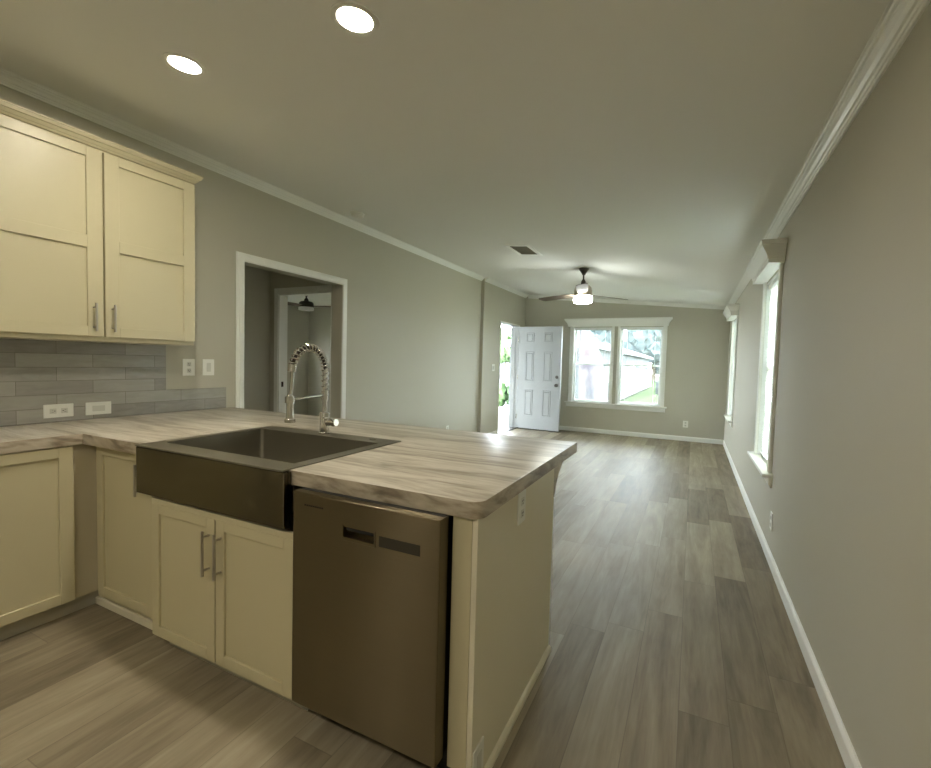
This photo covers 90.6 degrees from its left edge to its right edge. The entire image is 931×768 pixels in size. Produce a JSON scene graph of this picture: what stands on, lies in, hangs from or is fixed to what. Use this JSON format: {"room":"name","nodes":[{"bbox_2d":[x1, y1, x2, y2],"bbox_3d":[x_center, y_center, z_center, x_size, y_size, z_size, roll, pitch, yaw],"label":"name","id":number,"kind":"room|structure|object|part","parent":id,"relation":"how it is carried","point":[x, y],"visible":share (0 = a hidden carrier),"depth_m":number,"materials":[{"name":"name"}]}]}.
{"room":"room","nodes":[
{"label":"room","id":0,"kind":"room"},
{"bbox_2d":[244,265,269,410],"bbox_3d":[-2.975,-0.073,2.921,1.121,2.360,5.000,3,3,26],"label":"wall","id":1,"kind":"structure","parent":0,"point":[257,281],"depth_m":5.19,"materials":[{"name":"beige paint"}]},
{"bbox_2d":[0,84,525,432],"bbox_3d":[-1.444,-0.305,4.504,0.202,2.752,11.608,3,3,26],"label":"wall","id":2,"kind":"structure","parent":0,"point":[423,334],"depth_m":5.01,"materials":[{"name":"beige paint"}]},
{"bbox_2d":[0,98,202,345],"bbox_3d":[-2.107,-0.787,2.596,0.365,1.092,1.096,3,3,26],"label":"upper cabinet","id":3,"kind":"object","parent":2,"relation":"attached to","point":[97,234],"visible":1,"depth_m":2.46,"materials":[{"name":"beige paint"}]},
{"bbox_3d":[-2.107,-0.752,2.290,0.020,1.000,0.520,3,3,26],"label":"door","id":4,"kind":"part","parent":3,"relation":"part of","materials":[{"name":"beige paint"}]},
{"bbox_3d":[-1.998,-0.361,2.488,0.036,0.150,0.012,3,3,26],"label":"handle","id":5,"kind":"part","parent":3,"relation":"part of","materials":[{"name":"silver metal"}]},
{"bbox_3d":[-1.959,-0.364,2.568,0.036,0.150,0.012,3,3,26],"label":"handle","id":6,"kind":"part","parent":3,"relation":"part of","materials":[{"name":"silver metal"}]},
{"bbox_3d":[-1.874,-0.769,2.761,0.020,1.000,0.510,3,3,26],"label":"door","id":7,"kind":"part","parent":3,"relation":"part of","materials":[{"name":"beige paint"}]},
{"bbox_2d":[0,338,225,426],"bbox_3d":[-2.340,-0.013,2.605,0.010,0.463,2.163,3,3,26],"label":"tile backsplash","id":8,"kind":"structure","parent":2,"relation":"attached to","point":[34,374],"depth_m":2.75,"materials":[{"name":"grey tile"}]},
{"bbox_2d":[43,403,73,417],"bbox_3d":[-2.324,0.153,2.632,0.009,0.076,0.140,3,3,26],"label":"wall outlet","id":9,"kind":"object","parent":8,"relation":"attached to","point":[53,410],"visible":1,"depth_m":2.63,"materials":[{"name":"white plastic"}]},
{"bbox_2d":[50,408,56,413],"bbox_3d":[-2.333,0.154,2.607,0.002,0.029,0.031,3,3,26],"label":"socket","id":10,"kind":"object","parent":9,"relation":"attached to","point":[52,410],"depth_m":2.61,"materials":[{"name":"grey plastic"}]},
{"bbox_2d":[61,408,67,412],"bbox_3d":[-2.309,0.152,2.654,0.002,0.029,0.031,3,3,26],"label":"socket","id":11,"kind":"object","parent":9,"relation":"attached to","point":[63,410],"depth_m":2.65,"materials":[{"name":"grey plastic"}]},
{"bbox_2d":[85,401,110,414],"bbox_3d":[-2.237,0.147,2.808,0.008,0.076,0.136,3,3,26],"label":"wall outlet","id":12,"kind":"object","parent":8,"relation":"attached to","point":[91,408],"visible":1,"depth_m":2.80,"materials":[{"name":"white plastic"}]},
{"bbox_2d":[93,405,104,410],"bbox_3d":[-2.234,0.148,2.807,0.002,0.033,0.066,3,3,26],"label":"socket","id":13,"kind":"object","parent":12,"relation":"attached to","point":[95,407],"depth_m":2.81,"materials":[{"name":"grey plastic"}]},
{"bbox_2d":[183,359,194,375],"bbox_3d":[-1.988,-0.119,3.310,0.009,0.120,0.088,3,3,26],"label":"wall outlet","id":14,"kind":"object","parent":2,"relation":"attached to","point":[188,364],"visible":1,"depth_m":3.31,"materials":[{"name":"white plastic"}]},
{"bbox_2d":[203,359,213,374],"bbox_3d":[-1.921,-0.125,3.444,0.010,0.120,0.090,3,3,26],"label":"light switch","id":15,"kind":"object","parent":2,"relation":"attached to","point":[208,364],"visible":1,"depth_m":3.44,"materials":[{"name":"white plastic"}]},
{"bbox_2d":[0,67,484,280],"bbox_3d":[-1.803,-1.613,3.460,0.072,0.073,9.497,3,3,26],"label":"trim","id":16,"kind":"structure","parent":2,"relation":"attached to","point":[9,79],"depth_m":3.16,"materials":[{"name":"white paint"}]},
{"bbox_2d":[236,251,346,418],"bbox_3d":[-1.534,0.010,4.234,0.018,2.145,1.289,3,3,26],"label":"trim","id":17,"kind":"structure","parent":2,"relation":"attached to","point":[241,258],"depth_m":3.75,"materials":[{"name":"white paint"}]},
{"bbox_2d":[485,278,527,297],"bbox_3d":[0.821,-1.788,8.633,0.072,0.073,2.106,3,3,26],"label":"trim","id":18,"kind":"structure","parent":2,"relation":"attached to","point":[491,281],"depth_m":8.45,"materials":[{"name":"white paint"}]},
{"bbox_2d":[497,321,562,433],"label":"door","id":19,"kind":"structure","parent":2,"relation":"in","point":[536,352],"depth_m":9.14,"materials":[{"name":"white paint"}]},
{"bbox_3d":[0.846,-0.128,8.922,0.012,2.095,1.038,3,3,26],"label":"casing","id":20,"kind":"part","parent":19,"relation":"part of","materials":[{"name":"white paint"}]},
{"bbox_3d":[1.259,0.371,9.240,0.170,0.510,0.008,3,3,31],"label":"raised panel","id":21,"kind":"part","parent":19,"relation":"part of","materials":[{"name":"grey paint"}]},
{"bbox_3d":[1.279,-0.353,9.205,0.170,0.580,0.008,3,3,31],"label":"raised panel","id":22,"kind":"part","parent":19,"relation":"part of","materials":[{"name":"grey paint"}]},
{"bbox_3d":[1.294,-0.927,9.177,0.170,0.180,0.008,3,3,31],"label":"raised panel","id":23,"kind":"part","parent":19,"relation":"part of","materials":[{"name":"grey paint"}]},
{"bbox_3d":[1.585,0.389,9.047,0.170,0.510,0.008,3,3,31],"label":"raised panel","id":24,"kind":"part","parent":19,"relation":"part of","materials":[{"name":"grey paint"}]},
{"bbox_3d":[1.605,-0.335,9.012,0.170,0.580,0.008,3,3,31],"label":"raised panel","id":25,"kind":"part","parent":19,"relation":"part of","materials":[{"name":"grey paint"}]},
{"bbox_3d":[1.620,-0.909,8.984,0.170,0.180,0.008,3,3,31],"label":"raised panel","id":26,"kind":"part","parent":19,"relation":"part of","materials":[{"name":"grey paint"}]},
{"bbox_2d":[287,305,308,414],"bbox_3d":[-3.894,-0.327,7.979,0.100,2.330,3.040,3,3,26],"label":"wall","id":27,"kind":"structure","parent":0,"point":[298,321],"depth_m":9.09,"materials":[{"name":"beige paint"}]},
{"bbox_2d":[270,271,328,411],"bbox_3d":[-2.988,-0.211,5.776,3.681,2.360,0.110,3,3,26],"label":"wall","id":28,"kind":"structure","parent":0,"point":[277,280],"depth_m":5.30,"materials":[{"name":"beige paint"}]},
{"bbox_2d":[274,285,331,412],"bbox_3d":[-1.778,-0.023,5.177,0.929,2.107,0.131,3,3,26],"label":"trim","id":29,"kind":"structure","parent":28,"relation":"attached to","point":[281,295],"depth_m":5.30,"materials":[{"name":"white paint"}]},
{"bbox_2d":[288,295,330,305],"bbox_3d":[-2.260,-1.474,7.124,3.680,0.130,3.250,3,3,26],"label":"ceiling","id":30,"kind":"structure","parent":0,"point":[318,300],"depth_m":7.99,"materials":[{"name":"white paint"}]},
{"bbox_2d":[288,296,330,310],"bbox_3d":[-2.404,-1.246,6.821,1.067,0.301,1.003,3,3,26],"label":"ceiling fan","id":31,"kind":"object","parent":30,"relation":"hanging from","point":[306,305],"visible":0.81,"depth_m":6.84,"materials":[{"name":"brown metal"}]},
{"bbox_3d":[-2.591,-1.164,6.639,0.137,0.033,0.503,3,3,34],"label":"blade","id":32,"kind":"part","parent":31,"relation":"part of","materials":[{"name":"wood"}]},
{"bbox_3d":[-2.396,-1.127,6.929,0.220,0.054,0.220,3,3,26],"label":"lamp glass","id":33,"kind":"part","parent":31,"relation":"part of","materials":[{"name":"white glass"}]},
{"bbox_2d":[308,307,330,416],"bbox_3d":[-1.594,-0.295,8.594,3.681,2.330,0.100,3,3,26],"label":"wall","id":34,"kind":"structure","parent":0,"point":[320,318],"depth_m":9.20,"materials":[{"name":"beige paint"}]},
{"bbox_2d":[0,428,845,767],"bbox_3d":[0.251,1.232,3.714,4.087,0.150,11.898,3,3,26],"label":"floor","id":35,"kind":"structure","parent":0,"point":[673,642],"depth_m":1.95,"materials":[{"name":"laminate"}]},
{"bbox_2d":[0,445,98,640],"bbox_3d":[-2.333,0.735,2.039,0.561,0.867,1.098,3,3,26],"label":"base cabinet","id":36,"kind":"object","parent":35,"relation":"on","point":[37,543],"visible":0.91,"depth_m":2.16,"materials":[{"name":"beige paint"}]},
{"bbox_3d":[-2.049,0.698,2.080,0.021,0.772,0.460,3,3,26],"label":"door","id":37,"kind":"part","parent":36,"relation":"part of","materials":[{"name":"beige paint"}]},
{"bbox_2d":[0,407,576,518],"bbox_3d":[-1.121,0.306,2.039,2.720,0.052,2.210,3,3,26],"label":"countertop","id":38,"kind":"structure","parent":36,"relation":"on","point":[463,474],"depth_m":2.06,"materials":[{"name":"laminate"}]},
{"bbox_2d":[135,426,400,529],"bbox_3d":[-0.891,0.381,2.170,0.920,0.218,0.746,3,3,26],"label":"sink","id":39,"kind":"object","parent":38,"relation":"in","point":[245,474],"visible":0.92,"depth_m":1.90,"materials":[{"name":"silver metal"}]},
{"bbox_2d":[168,429,378,513],"bbox_3d":[-0.899,0.384,2.174,0.812,0.211,0.534,3,3,26],"label":"basin","id":40,"kind":"object","parent":39,"relation":"in","point":[275,445],"depth_m":2.43,"materials":[{"name":"silver metal"}]},
{"bbox_2d":[284,343,338,433],"bbox_3d":[-0.776,0.032,2.335,0.113,0.475,0.292,3,3,26],"label":"kitchen faucet","id":41,"kind":"object","parent":38,"relation":"on","point":[326,421],"visible":1,"depth_m":2.37,"materials":[{"name":"grey metal"}]},
{"bbox_3d":[-0.809,0.072,2.332,0.047,0.033,0.250,3,3,26],"label":"docking arm","id":42,"kind":"part","parent":41,"relation":"part of","materials":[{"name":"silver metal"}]},
{"bbox_3d":[-0.707,0.203,2.436,0.064,0.042,0.042,3,3,26],"label":"lever","id":43,"kind":"part","parent":41,"relation":"part of","materials":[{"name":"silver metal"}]},
{"bbox_2d":[71,444,153,629],"bbox_3d":[-1.787,0.721,2.621,1.023,0.867,0.734,3,3,26],"label":"base cabinet","id":44,"kind":"object","parent":35,"relation":"on","point":[113,521],"visible":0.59,"depth_m":2.30,"materials":[{"name":"beige paint"}]},
{"bbox_3d":[-1.664,0.704,2.256,0.468,0.778,0.021,3,3,26],"label":"door","id":45,"kind":"part","parent":44,"relation":"part of","materials":[{"name":"beige paint"}]},
{"bbox_3d":[-1.530,0.449,2.149,0.012,0.150,0.036,3,3,26],"label":"handle","id":46,"kind":"part","parent":44,"relation":"part of","materials":[{"name":"silver metal"}]},
{"bbox_2d":[152,497,308,710],"bbox_3d":[-0.851,0.853,2.136,0.849,0.700,0.741,3,3,26],"label":"base cabinet","id":47,"kind":"object","parent":35,"relation":"on","point":[222,585],"visible":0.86,"depth_m":1.81,"materials":[{"name":"beige paint"}]},
{"bbox_3d":[-1.185,0.820,1.939,0.418,0.588,0.021,3,3,26],"label":"door","id":48,"kind":"part","parent":47,"relation":"part of","materials":[{"name":"beige paint"}]},
{"bbox_3d":[-1.034,0.671,1.827,0.012,0.180,0.036,3,3,26],"label":"handle","id":49,"kind":"part","parent":47,"relation":"part of","materials":[{"name":"silver metal"}]},
{"bbox_3d":[-0.970,0.674,1.796,0.012,0.180,0.036,3,3,26],"label":"handle","id":50,"kind":"part","parent":47,"relation":"part of","materials":[{"name":"silver"}]},
{"bbox_3d":[-0.802,0.839,1.750,0.419,0.588,0.021,3,3,26],"label":"door","id":51,"kind":"part","parent":47,"relation":"part of","materials":[{"name":"beige paint"}]},
{"bbox_2d":[292,487,452,767],"bbox_3d":[-0.212,0.805,1.757,0.586,0.868,0.611,3,3,26],"label":"dishwasher","id":52,"kind":"object","parent":35,"relation":"on","point":[372,580],"visible":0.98,"depth_m":1.46,"materials":[{"name":"silver metal"}]},
{"bbox_3d":[-0.343,0.485,1.476,0.138,0.050,0.011,3,3,26],"label":"pocket handle","id":53,"kind":"part","parent":52,"relation":"part of","materials":[{"name":"silver metal"}]},
{"bbox_3d":[-0.300,1.191,1.619,0.578,0.105,0.015,3,3,26],"label":"kick plate","id":54,"kind":"part","parent":52,"relation":"part of","materials":[{"name":"black plastic"}]},
{"bbox_2d":[443,515,452,751],"bbox_3d":[-0.199,0.762,1.780,0.562,0.750,0.556,3,3,26],"label":"tub","id":55,"kind":"object","parent":52,"relation":"in","point":[449,524],"depth_m":1.43,"materials":[{"name":"black plastic"}]},
{"bbox_2d":[447,462,562,767],"bbox_3d":[-0.491,0.777,2.176,1.668,0.867,0.984,3,3,26],"label":"base cabinet","id":56,"kind":"object","parent":35,"relation":"on","point":[500,647],"visible":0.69,"depth_m":1.53,"materials":[{"name":"beige paint"}]},
{"bbox_2d":[472,736,483,767],"bbox_3d":[0.040,1.172,1.426,0.008,0.118,0.075,3,3,26],"label":"wall outlet","id":57,"kind":"object","parent":56,"relation":"attached to","point":[478,754],"visible":1,"depth_m":1.42,"materials":[{"name":"white plastic"}]},
{"bbox_2d":[477,749,481,767],"bbox_3d":[0.043,1.172,1.425,0.002,0.066,0.033,3,3,26],"label":"socket","id":58,"kind":"object","parent":57,"relation":"attached to","point":[479,753],"depth_m":1.42,"materials":[{"name":"grey plastic"}]},
{"bbox_3d":[0.209,1.237,1.770,0.014,0.026,0.829,3,3,26],"label":"shoe moulding","id":59,"kind":"part","parent":56,"relation":"part of","materials":[{"name":"beige paint"}]},
{"bbox_2d":[517,489,525,525],"bbox_3d":[0.207,0.452,1.691,0.009,0.118,0.078,3,3,26],"label":"wall outlet","id":60,"kind":"object","parent":56,"relation":"attached to","point":[521,506],"visible":0.98,"depth_m":1.68,"materials":[{"name":"white plastic"}]},
{"bbox_2d":[0,0,889,305],"bbox_3d":[0.323,-1.473,3.583,4.107,0.496,11.898,3,3,26],"label":"ceiling","id":61,"kind":"structure","parent":0,"point":[651,147],"depth_m":2.23,"materials":[{"name":"white paint"}]},
{"bbox_2d":[162,52,206,76],"bbox_3d":[-1.279,-1.452,2.097,0.176,0.022,0.176,3,3,26],"label":"recessed light","id":62,"kind":"object","parent":61,"relation":"in","point":[184,64],"visible":1,"depth_m":2.09,"materials":[{"name":"white paint"}]},
{"bbox_2d":[330,1,379,35],"bbox_3d":[-0.400,-1.317,1.667,0.176,0.022,0.176,3,3,26],"label":"recessed light","id":63,"kind":"object","parent":61,"relation":"in","point":[353,18],"visible":1,"depth_m":1.66,"materials":[{"name":"white paint"}]},
{"bbox_2d":[350,211,364,218],"bbox_3d":[-1.034,-1.613,4.402,0.136,0.051,0.136,3,3,26],"label":"smoke detector","id":64,"kind":"object","parent":61,"relation":"attached to","point":[359,215],"visible":1,"depth_m":4.36,"materials":[{"name":"white plastic"}]},
{"bbox_2d":[504,245,542,255],"bbox_3d":[0.663,-1.516,5.223,0.285,0.036,0.500,3,3,26],"label":"ceiling vent","id":65,"kind":"object","parent":61,"relation":"in","point":[519,249],"visible":1,"depth_m":5.20,"materials":[{"name":"white metal"}]},
{"bbox_2d":[539,268,626,303],"bbox_3d":[1.403,-1.273,5.959,1.185,0.444,1.434,3,3,26],"label":"ceiling fan","id":66,"kind":"object","parent":61,"relation":"hanging from","point":[582,294],"visible":1,"depth_m":5.91,"materials":[{"name":"brown metal"}]},
{"bbox_3d":[1.271,-1.187,6.328,0.137,0.033,0.677,0,3,-35],"label":"blade","id":67,"kind":"part","parent":66,"relation":"part of","materials":[{"name":"wood"}]},
{"bbox_3d":[1.405,-1.145,5.540,0.137,0.033,0.677,2,3,15],"label":"blade","id":68,"kind":"part","parent":66,"relation":"part of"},
{"bbox_3d":[1.520,-1.091,5.969,0.233,0.086,0.233,3,3,26],"label":"lamp glass","id":69,"kind":"part","parent":66,"relation":"part of","materials":[{"name":"white glass"}]},
{"bbox_2d":[525,297,729,439],"bbox_3d":[2.920,-0.405,8.898,4.015,2.760,0.140,3,3,26],"label":"wall","id":70,"kind":"structure","parent":0,"point":[697,352],"depth_m":8.38,"materials":[{"name":"beige paint"}]},
{"bbox_2d":[564,317,672,412],"bbox_3d":[2.868,-0.381,8.839,1.952,1.736,0.291,3,3,26],"label":"window","id":71,"kind":"structure","parent":70,"relation":"in","point":[642,321],"depth_m":8.82,"materials":[{"name":"white paint"}]},
{"bbox_3d":[2.505,-0.372,9.105,0.743,1.472,0.138,3,3,26],"label":"frame","id":72,"kind":"part","parent":71,"relation":"part of","materials":[{"name":"white plastic"}]},
{"bbox_2d":[572,328,611,402],"bbox_3d":[2.486,-0.372,9.067,0.711,1.443,0.048,3,3,26],"label":"window blind","id":73,"kind":"object","parent":71,"relation":"attached to","point":[580,329],"visible":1,"depth_m":9.06,"materials":[{"name":"white plastic"}]},
{"bbox_3d":[2.469,0.341,9.105,0.711,0.014,0.026,3,3,26],"label":"rail","id":74,"kind":"part","parent":73,"relation":"part of","materials":[{"name":"white plastic"}]},
{"bbox_3d":[2.488,-0.361,9.071,0.486,1.392,0.030,3,3,26],"label":"ladder cord","id":75,"kind":"part","parent":73,"relation":"part of","materials":[{"name":"white plastic"}]},
{"bbox_3d":[2.507,-1.074,9.037,0.711,0.037,0.040,3,3,26],"label":"head rail","id":76,"kind":"part","parent":73,"relation":"part of","materials":[{"name":"white plastic"}]},
{"bbox_3d":[2.502,-0.027,9.135,0.719,0.757,0.024,3,3,26],"label":"sash","id":77,"kind":"part","parent":71,"relation":"part of","materials":[{"name":"white plastic"}]},
{"bbox_3d":[2.535,-0.733,9.128,0.719,0.727,0.024,3,3,26],"label":"sash","id":78,"kind":"part","parent":71,"relation":"part of","materials":[{"name":"clear glass"}]},
{"bbox_3d":[2.859,-1.172,8.738,1.952,0.148,0.152,3,3,26],"label":"cornice","id":79,"kind":"part","parent":71,"relation":"part of","materials":[{"name":"white paint"}]},
{"bbox_3d":[3.302,0.013,8.740,0.734,0.757,0.024,3,3,26],"label":"sash","id":80,"kind":"part","parent":71,"relation":"part of","materials":[{"name":"white plastic"}]},
{"bbox_3d":[3.305,-0.331,8.710,0.758,1.472,0.138,3,3,26],"label":"frame","id":81,"kind":"part","parent":71,"relation":"part of","materials":[{"name":"white plastic"}]},
{"bbox_2d":[618,328,662,405],"bbox_3d":[3.286,-0.332,8.673,0.726,1.443,0.048,3,3,26],"label":"window blind","id":82,"kind":"object","parent":71,"relation":"attached to","point":[627,329],"visible":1,"depth_m":8.66,"materials":[{"name":"white plastic"}]},
{"bbox_3d":[3.269,0.382,8.711,0.726,0.014,0.026,3,3,26],"label":"rail","id":83,"kind":"part","parent":82,"relation":"part of","materials":[{"name":"white plastic"}]},
{"bbox_3d":[3.287,-0.320,8.677,0.496,1.392,0.030,3,3,26],"label":"ladder cord","id":84,"kind":"part","parent":82,"relation":"part of","materials":[{"name":"white plastic"}]},
{"bbox_3d":[3.307,-1.034,8.642,0.726,0.037,0.040,3,3,26],"label":"head rail","id":85,"kind":"part","parent":82,"relation":"part of","materials":[{"name":"white plastic"}]},
{"bbox_3d":[3.334,-0.693,8.733,0.734,0.727,0.024,3,3,26],"label":"sash","id":86,"kind":"part","parent":71,"relation":"part of","materials":[{"name":"clear glass"}]},
{"bbox_2d":[528,295,725,309],"bbox_3d":[2.907,-1.567,8.745,3.610,0.402,0.072,3,3,26],"label":"trim","id":87,"kind":"structure","parent":70,"relation":"attached to","point":[529,296],"depth_m":8.51,"materials":[{"name":"white paint"}]},
{"bbox_2d":[559,426,722,443],"bbox_3d":[2.846,0.934,8.896,3.716,0.083,0.014,3,3,26],"label":"baseboard","id":88,"kind":"structure","parent":70,"relation":"attached to","point":[580,429],"depth_m":8.64,"materials":[{"name":"white paint"}]},
{"bbox_2d":[683,421,687,427],"bbox_3d":[3.978,0.728,8.331,0.085,0.122,0.009,3,3,26],"label":"wall outlet","id":89,"kind":"object","parent":70,"relation":"attached to","point":[685,423],"visible":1,"depth_m":8.33,"materials":[{"name":"white plastic"}]},
{"bbox_2d":[724,2,930,767],"bbox_3d":[2.046,0.046,2.789,0.140,2.404,11.608,3,3,26],"label":"wall","id":90,"kind":"structure","parent":0,"point":[848,499],"depth_m":1.58,"materials":[{"name":"beige paint"}]},
{"bbox_2d":[723,304,739,427],"bbox_3d":[3.997,-0.257,6.885,0.291,1.736,1.069,3,3,26],"label":"window","id":91,"kind":"structure","parent":90,"relation":"in","point":[731,312],"depth_m":6.88,"materials":[{"name":"white paint"}]},
{"bbox_3d":[3.956,-1.053,6.877,0.152,0.148,1.069,3,3,26],"label":"cornice","id":92,"kind":"part","parent":91,"relation":"part of","materials":[{"name":"white paint"}]},
{"bbox_3d":[4.068,-0.222,6.859,0.138,1.472,0.760,3,3,26],"label":"frame","id":93,"kind":"part","parent":91,"relation":"part of","materials":[{"name":"white plastic"}]},
{"bbox_3d":[3.996,-0.233,6.894,0.020,1.497,0.896,3,3,26],"label":"casing","id":94,"kind":"part","parent":91,"relation":"part of","materials":[{"name":"white paint"}]},
{"bbox_2d":[746,238,787,487],"bbox_3d":[2.395,-0.143,3.649,0.291,1.736,1.074,3,3,26],"label":"window","id":95,"kind":"structure","parent":90,"relation":"in","point":[769,256],"depth_m":3.62,"materials":[{"name":"white paint"}]},
{"bbox_3d":[2.354,-0.939,3.641,0.152,0.148,1.074,3,3,26],"label":"cornice","id":96,"kind":"part","parent":95,"relation":"part of","materials":[{"name":"white paint"}]},
{"bbox_3d":[2.466,-0.108,3.623,0.138,1.472,0.765,3,3,26],"label":"frame","id":97,"kind":"part","parent":95,"relation":"part of","materials":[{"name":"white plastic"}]},
{"bbox_2d":[760,276,777,460],"bbox_3d":[2.428,-0.111,3.642,0.048,1.443,0.733,3,3,26],"label":"window blind","id":98,"kind":"object","parent":95,"relation":"attached to","point":[773,287],"visible":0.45,"depth_m":3.80,"materials":[{"name":"white plastic"}]},
{"bbox_3d":[2.413,0.602,3.675,0.026,0.014,0.733,3,3,26],"label":"rail","id":99,"kind":"part","parent":98,"relation":"part of","materials":[{"name":"white plastic"}]},
{"bbox_3d":[2.432,-0.100,3.641,0.030,1.392,0.501,3,3,26],"label":"ladder cord","id":100,"kind":"part","parent":98,"relation":"part of","materials":[{"name":"white plastic"}]},
{"bbox_3d":[2.451,-0.813,3.606,0.040,0.037,0.733,3,3,26],"label":"head rail","id":101,"kind":"part","parent":98,"relation":"part of","materials":[{"name":"white plastic"}]},
{"bbox_3d":[2.394,-0.119,3.658,0.020,1.497,0.901,3,3,26],"label":"casing","id":102,"kind":"part","parent":95,"relation":"part of","materials":[{"name":"white paint"}]},
{"bbox_3d":[2.470,0.238,3.633,0.024,0.757,0.741,3,3,26],"label":"sash","id":103,"kind":"part","parent":95,"relation":"part of","materials":[{"name":"white plastic"}]},
{"bbox_2d":[769,511,772,530],"bbox_3d":[2.113,0.947,3.185,0.009,0.122,0.080,3,3,26],"label":"wall outlet","id":104,"kind":"object","parent":90,"relation":"attached to","point":[771,513],"visible":1,"depth_m":3.17,"materials":[{"name":"white plastic"}]},
{"bbox_2d":[723,440,861,767],"bbox_3d":[1.946,1.201,2.879,0.014,0.083,11.608,3,3,26],"label":"baseboard","id":105,"kind":"structure","parent":90,"relation":"attached to","point":[850,759],"depth_m":2.07,"materials":[{"name":"white paint"}]},
{"bbox_2d":[728,0,930,303],"bbox_3d":[1.983,-1.135,2.779,0.072,0.079,11.604,3,3,26],"label":"trim","id":106,"kind":"structure","parent":90,"relation":"attached to","point":[899,17],"depth_m":1.75,"materials":[{"name":"white paint"}]},
{"label":"outside","id":107,"kind":"structure","parent":0,"visible":0},
{"bbox_3d":[-6.733,-0.199,39.051,33.400,0.019,56.000,3,3,26],"label":"driveway","id":108,"kind":"object","parent":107,"visible":0},
{"bbox_2d":[499,383,508,406],"bbox_3d":[1.402,0.473,19.616,0.944,1.050,0.846,0,3,-29],"label":"shrub","id":109,"kind":"object","parent":108,"relation":"on","point":[503,395],"visible":0.47,"depth_m":19.37,"materials":[{"name":"green plant"}]},
{"bbox_2d":[500,362,509,383],"bbox_3d":[0.517,-2.366,40.968,9.100,4.550,10.800,3,3,26],"label":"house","id":110,"kind":"structure","parent":108,"relation":"on","point":[502,366],"depth_m":36.63,"materials":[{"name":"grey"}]},
{"bbox_2d":[500,325,510,382],"bbox_3d":[2.725,-1.883,32.406,2.371,4.536,2.475,3,3,26],"label":"tree","id":111,"kind":"object","parent":108,"relation":"on","point":[505,333],"visible":0.39,"depth_m":31.40,"materials":[{"name":"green plant"}]},
{"bbox_3d":[2.749,-2.769,32.363,2.371,2.760,2.475,3,3,26],"label":"crown","id":112,"kind":"part","parent":111,"relation":"part of","materials":[{"name":"green plant"}]},
{"bbox_2d":[505,384,508,403],"bbox_3d":[2.069,0.440,20.987,0.848,1.034,0.870,0,3,-21],"label":"shrub","id":113,"kind":"object","parent":108,"relation":"on","point":[507,385],"visible":0.12,"depth_m":20.67,"materials":[{"name":"green plant"}]},
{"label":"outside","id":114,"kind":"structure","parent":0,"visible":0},
{"bbox_2d":[621,375,658,403],"bbox_3d":[19.903,0.558,40.404,120.000,0.200,130.000,3,3,26],"label":"ground","id":115,"kind":"structure","parent":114,"point":[638,397],"depth_m":28.69,"materials":[{"name":"green plant"}]},
{"bbox_2d":[502,338,652,406],"bbox_3d":[9.328,-0.988,30.291,3.750,3.300,28.000,3,3,26],"label":"house","id":116,"kind":"structure","parent":115,"relation":"on","point":[604,352],"depth_m":26.71,"materials":[{"name":"grey"}]},
{"bbox_3d":[10.817,-0.067,29.251,0.060,0.860,24.000,3,3,26],"label":"deck rail","id":117,"kind":"part","parent":116,"relation":"part of","materials":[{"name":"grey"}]},
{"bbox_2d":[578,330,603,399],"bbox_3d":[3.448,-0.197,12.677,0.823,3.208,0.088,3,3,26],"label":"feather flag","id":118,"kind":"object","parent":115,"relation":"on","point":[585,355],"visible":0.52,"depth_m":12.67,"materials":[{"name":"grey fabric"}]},
{"bbox_2d":[577,330,610,344],"bbox_3d":[16.653,-5.284,61.194,7.465,9.295,7.925,1,3,-8],"label":"tree","id":119,"kind":"object","parent":115,"relation":"on","point":[593,332],"visible":0.09,"depth_m":58.40,"materials":[{"name":"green plant"}]},
{"bbox_2d":[623,330,660,380],"bbox_3d":[24.419,-5.324,59.147,8.536,9.987,8.139,3,3,26],"label":"tree","id":120,"kind":"object","parent":115,"relation":"on","point":[631,341],"visible":0.29,"depth_m":56.65,"materials":[{"name":"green plant"}]},
{"bbox_2d":[655,381,658,393],"bbox_3d":[13.472,0.266,31.297,1.100,0.920,0.900,3,3,26],"label":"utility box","id":121,"kind":"object","parent":115,"relation":"on","point":[657,382],"visible":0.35,"depth_m":31.11,"materials":[{"name":"grey metal"}]},
{"bbox_3d":[0.066,1.159,11.340,2.600,0.349,5.900,3,3,26],"label":"skirt","id":122,"kind":"object","parent":115,"relation":"on","visible":0},
{"bbox_2d":[498,407,508,429],"bbox_3d":[0.130,0.902,11.299,2.928,0.170,6.100,3,3,26],"label":"porch deck","id":123,"kind":"object","parent":122,"relation":"on","point":[503,419],"depth_m":11.42,"materials":[{"name":"concrete"}]}
]}

